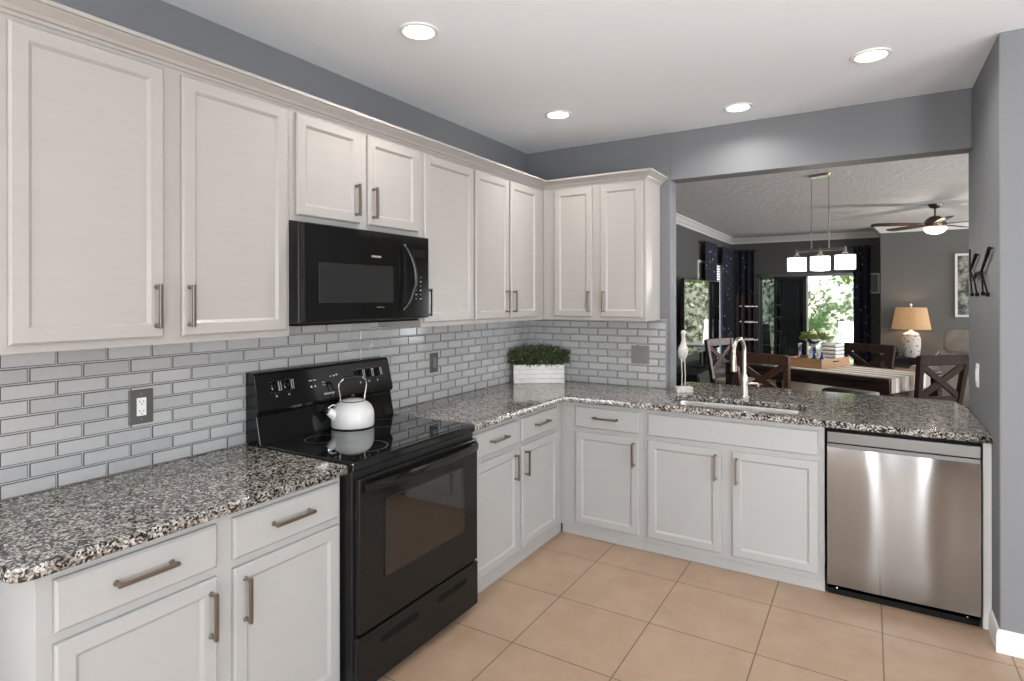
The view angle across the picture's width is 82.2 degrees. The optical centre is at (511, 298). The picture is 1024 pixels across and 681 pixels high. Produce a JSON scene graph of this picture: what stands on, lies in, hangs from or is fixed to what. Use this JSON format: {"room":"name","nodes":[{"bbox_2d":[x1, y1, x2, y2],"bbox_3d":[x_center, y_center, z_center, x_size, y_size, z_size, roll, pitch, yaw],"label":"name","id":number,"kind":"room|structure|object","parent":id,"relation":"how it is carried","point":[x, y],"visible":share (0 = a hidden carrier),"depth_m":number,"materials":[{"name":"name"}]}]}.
{"room":"kitchen","nodes":[
{"label":"kitchen","id":0,"kind":"room"},
{"bbox_2d":[3,0,729,500],"bbox_3d":[0.520,0.196,5.542,0.120,2.749,14.900,0,0,31],"label":"wall","id":1,"kind":"structure","parent":0,"point":[161,20],"depth_m":2.93,"materials":[{"name":"grey paint"}]},
{"bbox_2d":[0,12,288,354],"bbox_3d":[-1.297,-0.329,2.097,0.366,0.975,0.986,0,0,31],"label":"upper cabinet","id":2,"kind":"object","parent":1,"relation":"attached to","point":[143,202],"visible":1,"depth_m":1.92,"materials":[{"name":"white paint"}]},
{"bbox_2d":[0,320,527,500],"bbox_3d":[-0.795,0.360,3.261,0.010,0.575,3.554,0,0,31],"label":"tile backsplash","id":3,"kind":"structure","parent":1,"relation":"attached to","point":[64,414],"depth_m":2.34,"materials":[{"name":"grey tile"}]},
{"bbox_2d":[128,388,152,425],"bbox_3d":[-1.411,0.411,2.234,0.010,0.130,0.088,0,0,31],"label":"outlet","id":4,"kind":"object","parent":3,"relation":"attached to","point":[140,402],"visible":1,"depth_m":2.23,"materials":[{"name":"grey metal"}]},
{"bbox_2d":[137,397,145,415],"bbox_3d":[-1.409,0.411,2.233,0.004,0.068,0.034,0,0,31],"label":"receptacle","id":5,"kind":"object","parent":4,"relation":"attached to","point":[141,401],"depth_m":2.23,"materials":[{"name":"white plastic"}]},
{"bbox_2d":[430,352,437,372],"bbox_3d":[-0.495,0.408,3.735,0.012,0.125,0.080,0,0,31],"label":"light switch","id":6,"kind":"object","parent":3,"relation":"attached to","point":[433,356],"visible":1,"depth_m":3.73,"materials":[{"name":"grey metal"}]},
{"bbox_2d":[289,107,419,236],"bbox_3d":[-0.822,-0.573,2.877,0.366,0.490,0.838,0,0,31],"label":"upper cabinet","id":7,"kind":"object","parent":1,"relation":"attached to","point":[341,175],"visible":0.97,"depth_m":2.72,"materials":[{"name":"white paint"}]},
{"bbox_2d":[289,221,428,325],"bbox_3d":[-0.789,-0.102,2.834,0.458,0.436,0.801,0,0,31],"label":"microwave","id":8,"kind":"object","parent":7,"relation":"attached to","point":[338,275],"visible":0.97,"depth_m":2.63,"materials":[{"name":"black metal"}]},
{"bbox_2d":[378,150,473,327],"bbox_3d":[-0.477,-0.331,3.442,0.366,0.975,0.484,0,0,31],"label":"upper cabinet","id":9,"kind":"object","parent":1,"relation":"attached to","point":[446,185],"visible":0.64,"depth_m":3.35,"materials":[{"name":"white paint"}]},
{"bbox_2d":[472,167,542,323],"bbox_3d":[-0.114,-0.331,4.036,0.366,0.975,0.907,0,0,31],"label":"upper cabinet","id":10,"kind":"object","parent":1,"relation":"attached to","point":[508,213],"visible":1,"depth_m":3.88,"materials":[{"name":"white paint"}]},
{"bbox_2d":[697,260,704,279],"bbox_3d":[3.120,-0.424,9.661,0.025,0.400,0.500,0,0,31],"label":"framed picture","id":11,"kind":"object","parent":1,"relation":"attached to","point":[700,264],"visible":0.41,"depth_m":9.60,"materials":[{"name":"white"}]},
{"bbox_2d":[699,262,704,279],"bbox_3d":[3.115,-0.424,9.664,0.011,0.330,0.430,0,0,31],"label":"print","id":12,"kind":"object","parent":11,"relation":"attached to","point":[701,264],"depth_m":9.66,"materials":[{"name":"grey paint"}]},
{"bbox_2d":[676,213,733,243],"bbox_3d":[2.318,-1.127,8.280,0.100,0.110,7.950,0,0,31],"label":"trim","id":13,"kind":"structure","parent":1,"relation":"attached to","point":[681,220],"depth_m":9.52,"materials":[{"name":"white"}]},
{"bbox_2d":[699,241,716,359],"bbox_3d":[3.304,0.306,9.865,0.119,2.480,0.860,0,0,31],"label":"curtain","id":14,"kind":"object","parent":1,"relation":"hanging from","point":[710,248],"visible":0.41,"depth_m":9.86,"materials":[{"name":"black fabric"}]},
{"bbox_2d":[717,263,720,358],"bbox_3d":[3.587,0.305,10.553,0.095,1.920,1.300,0,0,31],"label":"window","id":15,"kind":"structure","parent":1,"relation":"in","point":[718,264],"depth_m":10.97,"materials":[{"name":"white"}]},
{"bbox_2d":[719,247,733,360],"bbox_3d":[4.022,0.305,11.032,0.129,2.480,1.000,0,0,31],"label":"curtain","id":16,"kind":"object","parent":1,"relation":"hanging from","point":[727,265],"visible":0.63,"depth_m":10.88,"materials":[{"name":"black fabric"}]},
{"bbox_2d":[162,0,1023,237],"bbox_3d":[3.505,-1.259,3.719,7.120,0.150,14.900,0,0,31],"label":"ceiling","id":17,"kind":"structure","parent":0,"point":[493,69],"depth_m":2.99,"materials":[{"name":"white paint"}]},
{"bbox_2d":[398,22,438,40],"bbox_3d":[-0.410,-1.173,2.582,0.176,0.008,0.176,0,0,31],"label":"recessed light","id":18,"kind":"object","parent":17,"relation":"in","point":[417,31],"visible":1,"depth_m":2.58,"materials":[{"name":"white plastic"}]},
{"bbox_2d":[544,110,571,119],"bbox_3d":[0.295,-1.174,3.757,0.176,0.008,0.176,0,0,31],"label":"recessed light","id":19,"kind":"object","parent":17,"relation":"in","point":[555,114],"visible":1,"depth_m":3.75,"materials":[{"name":"white plastic"}]},
{"bbox_2d":[723,102,753,112],"bbox_3d":[1.394,-1.175,3.619,0.176,0.008,0.176,0,0,31],"label":"recessed light","id":20,"kind":"object","parent":17,"relation":"in","point":[743,106],"visible":1,"depth_m":3.61,"materials":[{"name":"white plastic"}]},
{"bbox_2d":[787,172,855,271],"bbox_3d":[2.943,-0.725,5.609,0.172,0.913,0.642,0,0,-33],"label":"linear pendant","id":21,"kind":"object","parent":17,"relation":"hanging from","point":[842,261],"visible":1,"depth_m":5.54,"materials":[{"name":"white glass"}]},
{"bbox_2d":[850,47,892,63],"bbox_3d":[1.741,-1.176,2.848,0.176,0.008,0.176,0,0,31],"label":"recessed light","id":22,"kind":"object","parent":17,"relation":"in","point":[874,54],"visible":1,"depth_m":2.84,"materials":[{"name":"white plastic"}]},
{"bbox_2d":[870,203,968,233],"bbox_3d":[5.310,-0.999,7.333,1.430,0.374,1.399,0,0,31],"label":"ceiling fan","id":23,"kind":"object","parent":17,"relation":"hanging from","point":[934,224],"visible":1,"depth_m":7.36,"materials":[{"name":"brown wood"}]},
{"bbox_2d":[377,379,1023,680],"bbox_3d":[3.510,1.615,3.719,7.120,0.100,14.900,0,0,31],"label":"floor","id":24,"kind":"structure","parent":0,"point":[576,608],"depth_m":2.76,"materials":[{"name":"beige tile"}]},
{"bbox_2d":[0,477,339,680],"bbox_3d":[-1.164,1.129,2.021,0.660,0.888,0.982,0,0,31],"label":"base cabinet","id":25,"kind":"object","parent":24,"relation":"on","point":[252,593],"visible":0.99,"depth_m":1.80,"materials":[{"name":"white paint"}]},
{"bbox_2d":[0,444,347,583],"bbox_3d":[-1.188,0.666,2.002,0.650,0.037,1.045,0,0,31],"label":"countertop","id":26,"kind":"structure","parent":25,"relation":"on","point":[44,533],"depth_m":1.85,"materials":[{"name":"stone"}]},
{"bbox_2d":[246,357,478,680],"bbox_3d":[-0.649,0.951,2.776,0.733,1.243,0.844,0,0,31],"label":"range","id":27,"kind":"object","parent":24,"relation":"on","point":[409,566],"visible":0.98,"depth_m":2.60,"materials":[{"name":"black metal"}]},
{"bbox_2d":[324,375,373,429],"bbox_3d":[-0.798,0.510,2.932,0.214,0.254,0.215,0,0,4],"label":"tea kettle","id":28,"kind":"object","parent":27,"relation":"on","point":[353,413],"visible":1,"depth_m":2.86,"materials":[{"name":"white metal"}]},
{"bbox_2d":[266,414,466,460],"bbox_3d":[-0.654,0.639,2.781,0.530,0.002,0.788,0,0,31],"label":"cooktop","id":29,"kind":"object","parent":27,"relation":"in","point":[389,432],"depth_m":2.67,"materials":[{"name":"black glass"}]},
{"bbox_2d":[340,432,472,680],"bbox_3d":[-0.686,1.100,2.801,0.645,0.845,0.816,0,0,31],"label":"oven","id":30,"kind":"object","parent":27,"relation":"in","point":[348,483],"depth_m":2.30,"materials":[{"name":"black metal"}]},
{"bbox_2d":[473,402,561,592],"bbox_3d":[-0.180,1.127,3.633,0.660,0.888,1.090,0,0,31],"label":"base cabinet","id":31,"kind":"object","parent":24,"relation":"on","point":[519,459],"visible":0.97,"depth_m":3.42,"materials":[{"name":"white paint"}]},
{"bbox_2d":[393,381,992,443],"bbox_3d":[1.027,0.663,3.500,2.870,0.037,2.140,0,0,31],"label":"countertop","id":32,"kind":"structure","parent":31,"relation":"on","point":[489,406],"depth_m":3.54,"materials":[{"name":"stone"}]},
{"bbox_2d":[507,343,570,383],"bbox_3d":[0.203,0.494,4.512,0.501,0.302,0.283,0,0,-12],"label":"planter box","id":33,"kind":"object","parent":32,"relation":"on","point":[542,371],"visible":1,"depth_m":4.47,"materials":[{"name":"white wood"}]},
{"bbox_2d":[674,330,692,392],"bbox_3d":[1.182,0.430,4.044,0.112,0.428,0.073,0,0,0],"label":"heron figurine","id":34,"kind":"object","parent":32,"relation":"on","point":[682,351],"visible":1,"depth_m":4.02,"materials":[{"name":"white ceramic"}]},
{"bbox_2d":[671,400,803,414],"bbox_3d":[1.357,0.776,3.586,0.819,0.189,0.404,0,0,31],"label":"sink","id":35,"kind":"object","parent":32,"relation":"in","point":[683,402],"visible":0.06,"depth_m":3.74,"materials":[{"name":"silver metal"}]},
{"bbox_2d":[730,337,758,397],"bbox_3d":[1.469,0.445,3.776,0.236,0.397,0.100,0,0,-28],"label":"kitchen faucet","id":36,"kind":"object","parent":32,"relation":"on","point":[744,380],"visible":1,"depth_m":3.80,"materials":[{"name":"silver metal"}]},
{"bbox_2d":[562,401,644,549],"bbox_3d":[0.719,1.126,4.030,0.568,0.888,0.655,0,0,31],"label":"base cabinet","id":37,"kind":"object","parent":24,"relation":"on","point":[603,445],"visible":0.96,"depth_m":3.78,"materials":[{"name":"white paint"}]},
{"bbox_2d":[676,359,729,385],"bbox_3d":[2.685,1.267,8.381,0.455,0.600,2.000,0,0,31],"label":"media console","id":38,"kind":"object","parent":24,"relation":"on","point":[693,374],"visible":0.21,"depth_m":7.77,"materials":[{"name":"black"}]},
{"bbox_2d":[704,337,764,386],"bbox_3d":[2.580,1.018,6.734,0.512,1.098,0.521,0,0,-35],"label":"dining chair","id":39,"kind":"object","parent":24,"relation":"on","point":[708,343],"visible":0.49,"depth_m":6.82,"materials":[{"name":"brown wood"}]},
{"bbox_2d":[715,377,762,384],"bbox_3d":[2.611,0.941,6.691,0.450,0.049,0.415,0,0,-35],"label":"seat cushion","id":40,"kind":"object","parent":39,"relation":"on","point":[719,380],"depth_m":6.66,"materials":[{"name":"beige fabric"}]},
{"bbox_2d":[644,409,826,591],"bbox_3d":[1.386,1.125,3.623,0.993,0.888,0.655,0,0,31],"label":"base cabinet","id":41,"kind":"object","parent":24,"relation":"on","point":[746,496],"visible":0.96,"depth_m":3.34,"materials":[{"name":"white paint"}]},
{"bbox_2d":[737,295,757,376],"bbox_3d":[4.094,0.750,10.222,0.263,1.630,0.340,0,0,6],"label":"shelf unit","id":42,"kind":"object","parent":24,"relation":"on","point":[742,306],"visible":0.53,"depth_m":10.24,"materials":[{"name":"brown wood"}]},
{"bbox_2d":[734,351,790,388],"bbox_3d":[2.309,1.019,5.185,0.521,1.098,0.512,0,0,-39],"label":"dining chair","id":43,"kind":"object","parent":24,"relation":"on","point":[783,362],"visible":0.23,"depth_m":4.99,"materials":[{"name":"brown wood"}]},
{"bbox_2d":[726,362,941,396],"bbox_3d":[3.080,1.116,5.761,0.960,0.900,1.600,0,0,-33],"label":"dining table","id":44,"kind":"object","parent":24,"relation":"on","point":[881,385],"visible":0.28,"depth_m":5.34,"materials":[{"name":"brown wood"}]},
{"bbox_2d":[772,365,929,393],"bbox_3d":[3.125,0.724,5.491,0.695,0.124,1.104,0,0,-33],"label":"table runner","id":45,"kind":"object","parent":44,"relation":"on","point":[901,380],"visible":0.67,"depth_m":5.18,"materials":[{"name":"white fabric"}]},
{"bbox_2d":[791,354,848,368],"bbox_3d":[3.009,0.618,5.764,0.490,0.088,0.359,0,0,-33],"label":"serving tray","id":46,"kind":"object","parent":45,"relation":"on","point":[804,361],"visible":0.62,"depth_m":5.62,"materials":[{"name":"brown wood"}]},
{"bbox_2d":[798,343,801,357],"bbox_3d":[2.835,0.544,5.777,0.055,0.210,0.055,0,0,31],"label":"vase","id":47,"kind":"object","parent":46,"relation":"on","point":[799,344],"visible":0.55,"depth_m":5.76,"materials":[{"name":"blue ceramic"}]},
{"bbox_2d":[808,351,815,358],"bbox_3d":[2.896,0.580,5.662,0.078,0.139,0.078,0,0,31],"label":"jar","id":48,"kind":"object","parent":46,"relation":"on","point":[811,355],"visible":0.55,"depth_m":5.64,"materials":[{"name":"white ceramic"}]},
{"bbox_2d":[799,331,826,353],"bbox_3d":[2.991,0.486,5.827,0.253,0.326,0.245,0,0,31],"label":"potted plant","id":49,"kind":"object","parent":46,"relation":"on","point":[813,341],"visible":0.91,"depth_m":5.78,"materials":[{"name":"green plant"}]},
{"bbox_2d":[815,352,824,359],"bbox_3d":[2.937,0.580,5.599,0.078,0.139,0.078,0,0,31],"label":"jar","id":50,"kind":"object","parent":46,"relation":"on","point":[819,355],"visible":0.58,"depth_m":5.58,"materials":[{"name":"ceramic"}]},
{"bbox_2d":[820,342,843,358],"bbox_3d":[3.145,0.542,5.764,0.160,0.213,0.150,0,0,-33],"label":"folded cloths","id":51,"kind":"object","parent":46,"relation":"on","point":[830,350],"visible":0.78,"depth_m":5.71,"materials":[{"name":"white fabric"}]},
{"bbox_2d":[822,342,895,394],"bbox_3d":[3.478,1.017,5.932,0.521,1.098,0.512,0,0,-33],"label":"dining chair","id":52,"kind":"object","parent":24,"relation":"on","point":[889,350],"visible":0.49,"depth_m":5.96,"materials":[{"name":"brown wood"}]},
{"bbox_2d":[822,387,878,394],"bbox_3d":[3.434,0.940,5.903,0.415,0.049,0.450,0,0,-33],"label":"seat cushion","id":53,"kind":"object","parent":52,"relation":"on","point":[831,389],"depth_m":5.84,"materials":[{"name":"beige fabric"}]},
{"bbox_2d":[884,355,915,366],"bbox_3d":[6.304,1.241,9.277,0.740,0.640,0.400,0,0,31],"label":"side table","id":54,"kind":"object","parent":24,"relation":"on","point":[899,359],"visible":0.12,"depth_m":9.18,"materials":[{"name":"black wood"}]},
{"bbox_2d":[891,303,931,357],"bbox_3d":[6.266,0.498,9.217,0.524,0.845,0.524,0,0,31],"label":"table lamp","id":55,"kind":"object","parent":54,"relation":"on","point":[910,319],"visible":0.98,"depth_m":9.10,"materials":[{"name":"beige fabric"}]},
{"bbox_2d":[827,428,980,626],"bbox_3d":[2.089,1.125,3.181,0.648,0.885,0.596,0,0,31],"label":"dishwasher","id":56,"kind":"object","parent":24,"relation":"on","point":[904,511],"visible":0.99,"depth_m":2.92,"materials":[{"name":"silver metal"}]},
{"bbox_2d":[909,330,968,408],"bbox_3d":[6.305,1.011,8.250,0.840,1.100,1.000,0,0,-33],"label":"armchair","id":57,"kind":"object","parent":24,"relation":"on","point":[955,342],"visible":0.22,"depth_m":8.41,"materials":[{"name":"beige fabric"}]},
{"bbox_2d":[914,354,968,404],"bbox_3d":[3.525,1.017,5.094,0.512,1.098,0.521,0,0,-12],"label":"dining chair","id":58,"kind":"object","parent":24,"relation":"on","point":[961,361],"visible":0.38,"depth_m":4.87,"materials":[{"name":"brown wood"}]},
{"bbox_2d":[981,443,991,629],"bbox_3d":[2.407,1.124,3.037,0.033,0.887,0.612,0,0,31],"label":"filler panel","id":59,"kind":"object","parent":24,"relation":"on","point":[986,449],"visible":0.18,"depth_m":2.78,"materials":[{"name":"white wood"}]},
{"bbox_2d":[681,278,719,367],"bbox_3d":[2.736,0.349,8.443,0.240,1.235,1.800,0,0,33],"label":"window","id":60,"kind":"structure","parent":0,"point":[700,299],"depth_m":8.26,"materials":[{"name":"glass"}]},
{"bbox_2d":[528,88,971,388],"bbox_3d":[1.393,0.194,4.101,2.872,2.749,0.150,0,0,31],"label":"wall","id":61,"kind":"structure","parent":0,"point":[935,124],"depth_m":3.86,"materials":[{"name":"grey paint"}]},
{"bbox_2d":[0,0,667,189],"bbox_3d":[-0.167,-0.832,2.897,0.840,0.058,3.529,0,0,31],"label":"crown molding","id":62,"kind":"structure","parent":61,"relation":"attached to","point":[48,13],"depth_m":2.27,"materials":[{"name":"white paint"}]},
{"bbox_2d":[528,318,666,388],"bbox_3d":[0.617,0.398,4.481,1.139,0.495,0.010,0,0,31],"label":"tile backsplash","id":63,"kind":"structure","parent":61,"relation":"attached to","point":[600,351],"depth_m":4.42,"materials":[{"name":"grey tile"}]},
{"bbox_2d":[631,345,648,363],"bbox_3d":[0.934,0.410,4.277,0.135,0.132,0.012,0,0,31],"label":"outlet","id":64,"kind":"object","parent":63,"relation":"attached to","point":[639,354],"visible":1,"depth_m":4.28,"materials":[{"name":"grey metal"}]},
{"bbox_2d":[634,350,638,358],"bbox_3d":[0.908,0.410,4.290,0.033,0.068,0.004,0,0,31],"label":"receptacle","id":65,"kind":"object","parent":64,"relation":"attached to","point":[636,352],"depth_m":4.29,"materials":[{"name":"grey plastic"}]},
{"bbox_2d":[543,179,659,320],"bbox_3d":[0.633,-0.332,4.261,0.783,0.975,0.366,0,0,31],"label":"upper cabinet","id":66,"kind":"object","parent":61,"relation":"attached to","point":[601,242],"visible":1,"depth_m":4.12,"materials":[{"name":"white paint"}]},
{"bbox_2d":[730,237,879,365],"bbox_3d":[5.416,0.188,11.136,2.650,2.749,0.150,0,0,31],"label":"wall","id":67,"kind":"structure","parent":0,"point":[770,258],"depth_m":11.02,"materials":[{"name":"grey paint"}]},
{"bbox_2d":[734,250,757,377],"bbox_3d":[4.576,0.304,11.468,0.430,2.480,0.129,0,0,31],"label":"curtain","id":68,"kind":"object","parent":67,"relation":"hanging from","point":[745,259],"visible":0.69,"depth_m":11.43,"materials":[{"name":"black fabric"}]},
{"bbox_2d":[730,231,878,244],"bbox_3d":[5.400,-1.132,10.998,2.530,0.110,0.100,0,0,31],"label":"trim","id":69,"kind":"structure","parent":67,"relation":"attached to","point":[867,234],"depth_m":10.95,"materials":[{"name":"white"}]},
{"bbox_2d":[757,273,853,379],"bbox_3d":[5.525,0.547,11.064,1.670,2.030,0.100,0,0,31],"label":"door","id":70,"kind":"structure","parent":67,"relation":"in","point":[782,299],"depth_m":11.24,"materials":[{"name":"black metal"}]},
{"bbox_2d":[850,245,874,363],"bbox_3d":[6.236,0.301,10.454,0.380,2.480,0.129,0,0,31],"label":"curtain","id":71,"kind":"object","parent":67,"relation":"hanging from","point":[862,273],"visible":0.84,"depth_m":10.43,"materials":[{"name":"black fabric"}]},
{"bbox_2d":[871,273,879,292],"bbox_3d":[6.427,-0.269,10.414,0.160,0.360,0.025,0,0,31],"label":"framed picture","id":72,"kind":"object","parent":67,"relation":"attached to","point":[875,277],"visible":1,"depth_m":10.40,"materials":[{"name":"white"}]},
{"bbox_2d":[880,229,968,394],"bbox_3d":[8.246,0.183,8.940,4.470,2.749,0.950,0,0,31],"label":"wall","id":73,"kind":"structure","parent":0,"point":[917,268],"depth_m":9.40,"materials":[{"name":"grey paint"}]},
{"bbox_2d":[873,227,880,236],"bbox_3d":[6.229,-1.133,10.024,0.100,0.110,0.900,0,0,31],"label":"trim","id":74,"kind":"structure","parent":73,"relation":"attached to","point":[874,229],"depth_m":9.98,"materials":[{"name":"white"}]},
{"bbox_2d":[874,222,968,232],"bbox_3d":[7.715,-1.135,8.648,4.070,0.110,0.100,0,0,31],"label":"trim","id":75,"kind":"structure","parent":73,"relation":"attached to","point":[880,229],"depth_m":9.43,"materials":[{"name":"white"}]},
{"bbox_2d":[955,253,968,316],"bbox_3d":[7.252,-0.206,8.973,0.780,0.990,0.025,0,0,31],"label":"framed picture","id":76,"kind":"object","parent":73,"relation":"attached to","point":[961,259],"visible":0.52,"depth_m":9.13,"materials":[{"name":"white"}]},
{"bbox_2d":[969,28,1023,633],"bbox_3d":[3.575,0.191,2.301,2.728,2.749,0.950,0,0,31],"label":"wall","id":77,"kind":"structure","parent":0,"point":[996,154],"depth_m":2.60,"materials":[{"name":"grey paint"}]},
{"bbox_2d":[975,363,978,387],"bbox_3d":[2.462,0.407,3.110,0.012,0.125,0.075,0,0,31],"label":"light switch","id":78,"kind":"object","parent":77,"relation":"attached to","point":[977,364],"visible":1,"depth_m":3.09,"materials":[{"name":"white plastic"}]},
{"bbox_2d":[969,247,992,296],"bbox_3d":[2.393,-0.141,3.005,0.023,0.266,0.635,0,0,31],"label":"wall sculpture","id":79,"kind":"object","parent":77,"relation":"attached to","point":[971,264],"visible":1,"depth_m":3.03,"materials":[{"name":"black metal"}]},
{"bbox_2d":[988,610,1023,658],"bbox_3d":[3.318,1.516,2.005,2.622,0.100,0.202,0,0,31],"label":"baseboard","id":80,"kind":"structure","parent":77,"relation":"attached to","point":[1010,643],"depth_m":2.59,"materials":[{"name":"white wood"}]},
{"label":"outside","id":81,"kind":"structure","parent":0,"visible":0},
{"bbox_3d":[6.995,1.630,12.194,20.000,0.100,3.200,0,0,31],"label":"ground","id":82,"kind":"structure","parent":81,"visible":0},
{"bbox_2d":[808,302,848,354],"bbox_3d":[6.345,0.808,12.782,1.827,1.546,1.837,0,0,31],"label":"potted palm","id":83,"kind":"object","parent":82,"relation":"on","point":[815,324],"visible":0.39,"depth_m":12.27,"materials":[{"name":"green plant"}]},
{"bbox_2d":[837,322,852,357],"bbox_3d":[7.413,1.056,12.872,0.680,1.046,1.286,0,0,40],"label":"lounger","id":84,"kind":"object","parent":82,"relation":"on","point":[845,334],"visible":0.06,"depth_m":13.35,"materials":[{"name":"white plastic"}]},
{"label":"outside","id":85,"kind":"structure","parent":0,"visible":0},
{"bbox_3d":[12.647,1.641,21.456,28.000,0.100,18.500,0,0,31],"label":"ground","id":86,"kind":"structure","parent":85,"visible":0},
{"bbox_2d":[808,276,852,361],"bbox_3d":[7.054,0.573,16.204,12.332,2.416,3.065,0,0,31],"label":"hedge","id":87,"kind":"object","parent":86,"relation":"on","point":[842,296],"visible":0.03,"depth_m":15.04,"materials":[{"name":"green plant"}]},
{"bbox_2d":[831,275,852,286],"bbox_3d":[11.659,-0.214,19.432,2.381,3.622,2.374,0,0,-5],"label":"tree","id":88,"kind":"object","parent":86,"relation":"on","point":[847,279],"visible":0.04,"depth_m":19.35,"materials":[{"name":"green plant"}]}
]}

